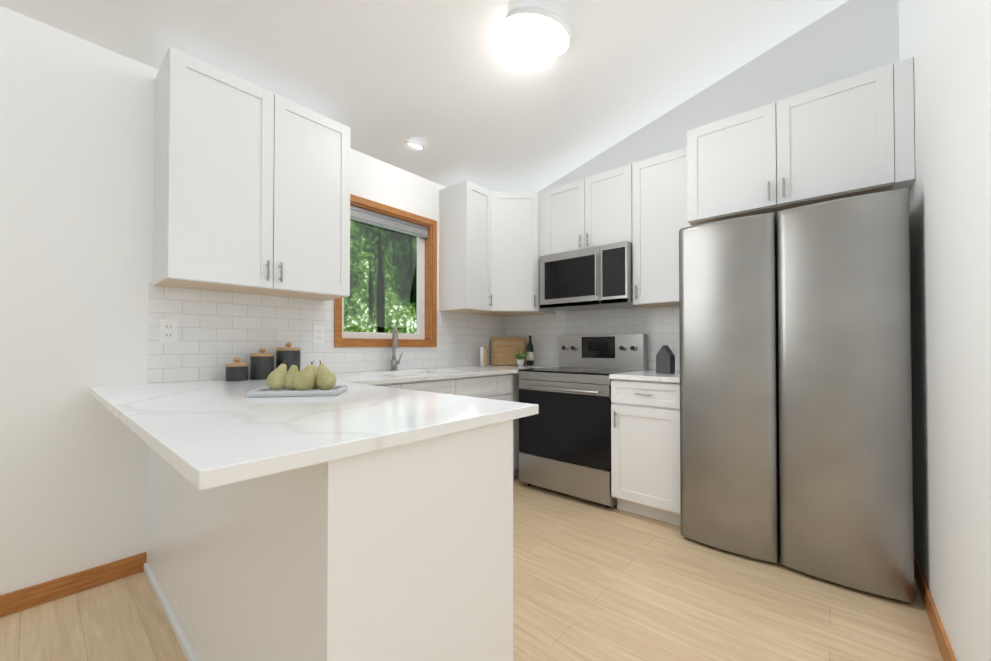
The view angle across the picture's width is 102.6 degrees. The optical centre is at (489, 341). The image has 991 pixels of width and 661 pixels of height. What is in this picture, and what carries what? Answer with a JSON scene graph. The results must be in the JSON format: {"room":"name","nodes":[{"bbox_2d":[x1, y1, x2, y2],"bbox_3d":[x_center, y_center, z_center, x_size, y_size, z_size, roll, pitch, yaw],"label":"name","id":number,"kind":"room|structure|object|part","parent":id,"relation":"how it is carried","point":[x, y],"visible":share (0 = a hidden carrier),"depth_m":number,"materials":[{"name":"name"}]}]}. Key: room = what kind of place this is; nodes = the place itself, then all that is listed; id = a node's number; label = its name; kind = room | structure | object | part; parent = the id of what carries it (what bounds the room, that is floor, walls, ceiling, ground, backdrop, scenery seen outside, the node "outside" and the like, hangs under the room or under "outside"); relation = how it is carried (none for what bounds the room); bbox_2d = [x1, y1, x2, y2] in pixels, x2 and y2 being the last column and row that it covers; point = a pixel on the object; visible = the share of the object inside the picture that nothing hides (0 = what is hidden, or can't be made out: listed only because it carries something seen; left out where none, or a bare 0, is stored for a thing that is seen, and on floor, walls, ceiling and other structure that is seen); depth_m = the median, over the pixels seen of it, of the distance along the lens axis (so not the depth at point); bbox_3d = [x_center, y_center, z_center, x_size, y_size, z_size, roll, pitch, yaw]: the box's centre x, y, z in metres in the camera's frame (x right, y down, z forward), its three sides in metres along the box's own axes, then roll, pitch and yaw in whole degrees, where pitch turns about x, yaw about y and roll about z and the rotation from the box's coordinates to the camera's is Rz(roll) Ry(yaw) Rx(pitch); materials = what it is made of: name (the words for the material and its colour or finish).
{"room":"kitchen","nodes":[
{"label":"kitchen","id":0,"kind":"room"},
{"bbox_2d":[0,6,461,594],"bbox_3d":[-1.811,-0.140,1.967,0.160,2.530,6.040,-1,-1,41],"label":"wall","id":1,"kind":"structure","parent":0,"point":[76,186],"depth_m":1.78,"materials":[{"name":"white paint"}]},
{"bbox_2d":[0,552,145,617],"bbox_3d":[-2.677,1.068,0.822,0.018,0.085,2.998,-1,-1,41],"label":"baseboard","id":2,"kind":"structure","parent":1,"relation":"attached to","point":[37,594],"depth_m":1.75,"materials":[{"name":"brown wood"}]},
{"bbox_2d":[153,47,350,300],"bbox_3d":[-1.273,-0.800,2.218,0.328,1.045,0.884,-1,-1,41],"label":"upper cabinet","id":3,"kind":"object","parent":1,"relation":"attached to","point":[251,188],"depth_m":2.02,"materials":[{"name":"white wood"}]},
{"bbox_2d":[148,283,505,382],"bbox_3d":[-0.763,-0.027,3.041,0.006,0.501,2.842,-1,-1,41],"label":"tile backsplash","id":4,"kind":"structure","parent":1,"relation":"attached to","point":[217,331],"depth_m":2.37,"materials":[{"name":"white tile"}]},
{"bbox_2d":[159,319,177,342],"bbox_3d":[-1.641,-0.051,2.024,0.008,0.118,0.072,-1,-1,41],"label":"electrical outlet","id":5,"kind":"object","parent":4,"relation":"attached to","point":[167,330],"visible":1,"depth_m":2.02,"materials":[{"name":"white plastic"}]},
{"bbox_2d":[313,325,323,342],"bbox_3d":[-1.129,-0.044,2.612,0.008,0.118,0.072,-1,-1,41],"label":"electrical outlet","id":6,"kind":"object","parent":4,"relation":"attached to","point":[318,333],"visible":1,"depth_m":2.61,"materials":[{"name":"white plastic"}]},
{"bbox_2d":[334,194,436,346],"bbox_3d":[-0.802,-0.492,3.081,0.133,1.077,0.913,-1,-1,41],"label":"window unit","id":7,"kind":"structure","parent":1,"relation":"in","point":[426,305],"depth_m":3.17,"materials":[{"name":"brown wood"}]},
{"bbox_3d":[-0.837,-0.492,3.111,0.004,0.853,0.689,-1,-1,41],"label":"glass","id":8,"kind":"part","parent":7,"relation":"part of","materials":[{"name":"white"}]},
{"bbox_3d":[-0.831,-0.492,3.106,0.057,0.953,0.789,-1,-1,41],"label":"sash vinyl","id":9,"kind":"part","parent":7,"relation":"part of","materials":[{"name":"white plastic"}]},
{"bbox_2d":[439,180,496,314],"bbox_3d":[-0.187,-0.785,3.437,0.363,1.045,0.348,-1,-1,41],"label":"upper cabinet","id":10,"kind":"object","parent":1,"relation":"attached to","point":[464,205],"depth_m":3.32,"materials":[{"name":"white wood"}]},
{"bbox_2d":[489,190,556,316],"bbox_3d":[0.183,-0.782,3.665,0.620,1.045,0.668,-1,-1,41],"label":"upper cabinet","id":11,"kind":"object","parent":1,"relation":"attached to","point":[514,265],"depth_m":3.46,"materials":[{"name":"white wood"}]},
{"bbox_2d":[0,0,848,191],"bbox_3d":[0.191,-2.097,0.247,5.390,1.461,6.080,-1,-1,41],"label":"ceiling","id":12,"kind":"structure","parent":0,"point":[461,90],"depth_m":2.37,"materials":[{"name":"white paint"}]},
{"bbox_2d":[406,141,424,149],"bbox_3d":[-0.548,-1.430,2.900,0.147,0.044,0.150,-1,-1,41],"label":"recessed light","id":13,"kind":"object","parent":12,"relation":"in","point":[417,145],"visible":0.75,"depth_m":2.87,"materials":[{"name":"white"}]},
{"bbox_2d":[504,6,571,59],"bbox_3d":[0.249,-1.698,2.208,0.402,0.142,0.410,-1,-1,41],"label":"flush ceiling light","id":14,"kind":"object","parent":12,"relation":"attached to","point":[536,33],"visible":0.77,"depth_m":2.12,"materials":[{"name":"white glass"}]},
{"bbox_2d":[0,476,942,660],"bbox_3d":[0.191,1.132,0.206,5.350,0.060,6.040,-1,-1,41],"label":"floor","id":15,"kind":"structure","parent":0,"point":[593,581],"depth_m":1.65,"materials":[{"name":"brown wood"}]},
{"bbox_2d":[208,417,521,660],"bbox_3d":[-0.371,0.672,1.206,0.683,0.885,0.600,-1,-1,41],"label":"base cabinet","id":16,"kind":"object","parent":15,"relation":"on","point":[366,516],"depth_m":0.94,"materials":[{"name":"white wood"}]},
{"bbox_2d":[88,378,538,492],"bbox_3d":[-0.838,0.219,1.532,1.858,0.030,0.890,-1,-1,41],"label":"countertop","id":17,"kind":"structure","parent":16,"relation":"on","point":[212,435],"depth_m":1.00,"materials":[{"name":"white stone"}]},
{"bbox_2d":[225,357,248,380],"bbox_3d":[-1.365,0.149,2.139,0.108,0.124,0.108,-1,-1,41],"label":"canister","id":18,"kind":"object","parent":17,"relation":"on","point":[236,371],"visible":1,"depth_m":2.10,"materials":[{"name":"grey ceramic"}]},
{"bbox_2d":[250,348,273,378],"bbox_3d":[-1.291,0.125,2.248,0.121,0.174,0.121,-1,-1,41],"label":"medium canister","id":19,"kind":"object","parent":17,"relation":"on","point":[261,364],"visible":0.96,"depth_m":2.20,"materials":[{"name":"grey ceramic"}]},
{"bbox_2d":[276,342,300,371],"bbox_3d":[-1.200,0.110,2.360,0.133,0.207,0.133,-1,-1,41],"label":"canister","id":20,"kind":"object","parent":17,"relation":"on","point":[289,355],"visible":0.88,"depth_m":2.31,"materials":[{"name":"grey ceramic"}]},
{"bbox_2d":[246,360,346,396],"bbox_3d":[-0.737,0.138,1.545,0.310,0.132,0.200,0,-1,-9],"label":"plate","id":21,"kind":"object","parent":17,"relation":"on","point":[311,379],"visible":1,"depth_m":1.51,"materials":[{"name":"green food"}]},
{"bbox_2d":[364,381,419,388],"bbox_3d":[-0.880,0.687,2.381,0.671,0.885,0.543,-1,-1,41],"label":"base cabinet","id":22,"kind":"object","parent":15,"relation":"on","point":[399,384],"depth_m":2.35,"materials":[{"name":"white wood"}]},
{"bbox_2d":[420,373,503,400],"bbox_3d":[-0.467,0.694,2.891,0.623,0.885,1.011,-1,-1,41],"label":"base cabinet","id":23,"kind":"object","parent":15,"relation":"on","point":[474,386],"depth_m":2.82,"materials":[{"name":"white wood"}]},
{"bbox_2d":[334,365,557,384],"bbox_3d":[-0.296,0.239,3.078,0.643,0.030,2.154,-1,-1,41],"label":"countertop","id":24,"kind":"structure","parent":23,"relation":"on","point":[446,374],"depth_m":2.82,"materials":[{"name":"white stone"}]},
{"bbox_2d":[391,325,402,368],"bbox_3d":[-0.681,0.051,2.936,0.177,0.341,0.172,-1,-1,41],"label":"faucet","id":25,"kind":"object","parent":24,"relation":"on","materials":[{"name":"silver metal"}]},
{"bbox_2d":[479,347,483,365],"bbox_3d":[-0.075,0.140,3.635,0.047,0.180,0.048,-1,-1,41],"label":"shaker","id":26,"kind":"object","parent":24,"relation":"on","point":[481,353],"visible":1,"depth_m":3.62,"materials":[{"name":"white ceramic"}]},
{"bbox_2d":[484,347,487,365],"bbox_3d":[-0.045,0.141,3.715,0.047,0.180,0.048,-1,-1,41],"label":"shaker","id":27,"kind":"object","parent":24,"relation":"on","point":[485,356],"visible":0.77,"depth_m":3.70,"materials":[{"name":"brown wood"}]},
{"bbox_2d":[491,337,525,364],"bbox_3d":[0.183,0.097,3.847,0.340,0.269,0.111,0,-1,-4],"label":"cutting boards","id":28,"kind":"object","parent":24,"relation":"on","point":[503,349],"visible":0.85,"depth_m":3.82,"materials":[{"name":"brown wood"}]},
{"bbox_2d":[513,349,528,365],"bbox_3d":[0.303,0.152,3.638,0.140,0.157,0.154,-1,-1,41],"label":"plant","id":29,"kind":"object","parent":24,"relation":"on","point":[520,359],"visible":1,"depth_m":3.62,"materials":[{"name":"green plant"}]},
{"bbox_2d":[527,335,533,365],"bbox_3d":[0.383,0.089,3.780,0.067,0.286,0.067,-1,-1,41],"label":"bottle","id":30,"kind":"object","parent":24,"relation":"on","point":[530,356],"visible":0.98,"depth_m":3.75,"materials":[{"name":"black glass"}]},
{"bbox_2d":[504,373,515,400],"bbox_3d":[-0.136,0.699,3.271,0.623,0.885,0.238,-1,-1,41],"label":"base cabinet","id":31,"kind":"object","parent":15,"relation":"on","point":[509,378],"depth_m":3.14,"materials":[{"name":"white"}]},
{"bbox_2d":[516,373,537,404],"bbox_3d":[0.154,0.703,3.604,0.623,0.885,0.762,-1,-1,41],"label":"base cabinet","id":32,"kind":"object","parent":15,"relation":"on","point":[517,374],"depth_m":3.25,"materials":[{"name":"white"}]},
{"bbox_2d":[519,334,647,507],"bbox_3d":[0.719,0.542,3.111,0.758,1.195,0.754,-1,-1,41],"label":"range","id":33,"kind":"object","parent":15,"relation":"on","point":[565,440],"visible":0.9,"depth_m":2.90,"materials":[{"name":"silver metal"}]},
{"bbox_2d":[611,381,680,525],"bbox_3d":[1.194,0.692,2.735,0.443,0.885,0.704,-1,-1,41],"label":"base cabinet","id":34,"kind":"object","parent":15,"relation":"on","point":[645,415],"depth_m":2.47,"materials":[{"name":"white wood"}]},
{"bbox_2d":[609,369,679,384],"bbox_3d":[1.188,0.234,2.733,0.443,0.030,0.724,-1,-1,41],"label":"countertop","id":35,"kind":"structure","parent":34,"relation":"on","point":[642,375],"depth_m":2.52,"materials":[{"name":"white stone"}]},
{"bbox_2d":[656,345,674,373],"bbox_3d":[1.183,0.123,2.676,0.050,0.190,0.110,0,-1,-29],"label":"decor","id":36,"kind":"object","parent":35,"relation":"on","point":[665,359],"visible":1,"depth_m":2.65,"materials":[{"name":"grey"}]},
{"bbox_2d":[679,212,779,562],"bbox_3d":[1.490,0.239,2.393,0.448,1.782,0.772,-1,-1,41],"label":"fridge","id":37,"kind":"object","parent":15,"relation":"on","point":[729,401],"visible":0.98,"depth_m":2.08,"materials":[{"name":"grey metal"}]},
{"bbox_2d":[777,188,913,602],"bbox_3d":[1.839,0.235,2.089,0.454,1.782,0.772,-1,-1,41],"label":"fridge","id":38,"kind":"object","parent":15,"relation":"on","point":[845,427],"visible":1,"depth_m":1.78,"materials":[{"name":"grey metal"}]},
{"bbox_2d":[538,0,898,192],"bbox_3d":[2.141,-0.816,2.484,5.370,3.895,0.120,-1,-1,41],"label":"wall","id":39,"kind":"structure","parent":0,"point":[848,39],"depth_m":2.60,"materials":[{"name":"white paint"}]},
{"bbox_2d":[537,163,632,258],"bbox_3d":[0.836,-1.015,3.325,0.840,0.587,0.327,-1,-1,41],"label":"upper cabinet","id":40,"kind":"object","parent":39,"relation":"attached to","point":[595,210],"depth_m":3.16,"materials":[{"name":"white wood"}]},
{"bbox_2d":[540,241,640,311],"bbox_3d":[0.827,-0.499,3.248,0.756,0.442,0.446,-1,-1,41],"label":"microwave","id":41,"kind":"object","parent":40,"relation":"attached to","point":[595,277],"visible":0.98,"depth_m":3.07,"materials":[{"name":"silver metal"}]},
{"bbox_2d":[506,306,679,370],"bbox_3d":[0.883,0.122,3.486,1.889,0.815,0.006,-1,-1,41],"label":"tile backsplash","id":42,"kind":"structure","parent":39,"relation":"attached to","point":[659,326],"depth_m":3.44,"materials":[{"name":"white tile"}]},
{"bbox_2d":[632,147,685,307],"bbox_3d":[1.293,-0.791,2.924,0.492,1.045,0.327,-1,-1,41],"label":"upper cabinet","id":43,"kind":"object","parent":39,"relation":"attached to","point":[658,181],"depth_m":2.81,"materials":[{"name":"white wood"}]},
{"bbox_2d":[685,57,914,226],"bbox_3d":[1.778,-1.034,2.365,0.978,0.574,0.537,-1,-1,41],"label":"upper cabinet","id":44,"kind":"object","parent":39,"relation":"attached to","point":[854,135],"depth_m":2.10,"materials":[{"name":"white wood"}]},
{"bbox_2d":[899,0,990,660],"bbox_3d":[1.569,-0.537,1.281,0.120,3.305,2.440,-1,-1,41],"label":"wall","id":45,"kind":"structure","parent":0,"point":[959,64],"depth_m":1.28,"materials":[{"name":"white paint"}]},
{"bbox_2d":[914,551,955,660],"bbox_3d":[1.520,1.074,1.304,0.012,0.085,2.440,-1,-1,41],"label":"baseboard","id":46,"kind":"structure","parent":45,"relation":"attached to","point":[944,646],"depth_m":1.53,"materials":[{"name":"brown wood"}]},
{"label":"outside","id":47,"kind":"structure","parent":0,"visible":0},
{"bbox_2d":[344,219,416,333],"bbox_3d":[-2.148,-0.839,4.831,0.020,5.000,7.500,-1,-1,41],"label":"trees","id":48,"kind":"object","parent":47,"point":[386,284],"depth_m":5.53,"materials":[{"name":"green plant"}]}
]}

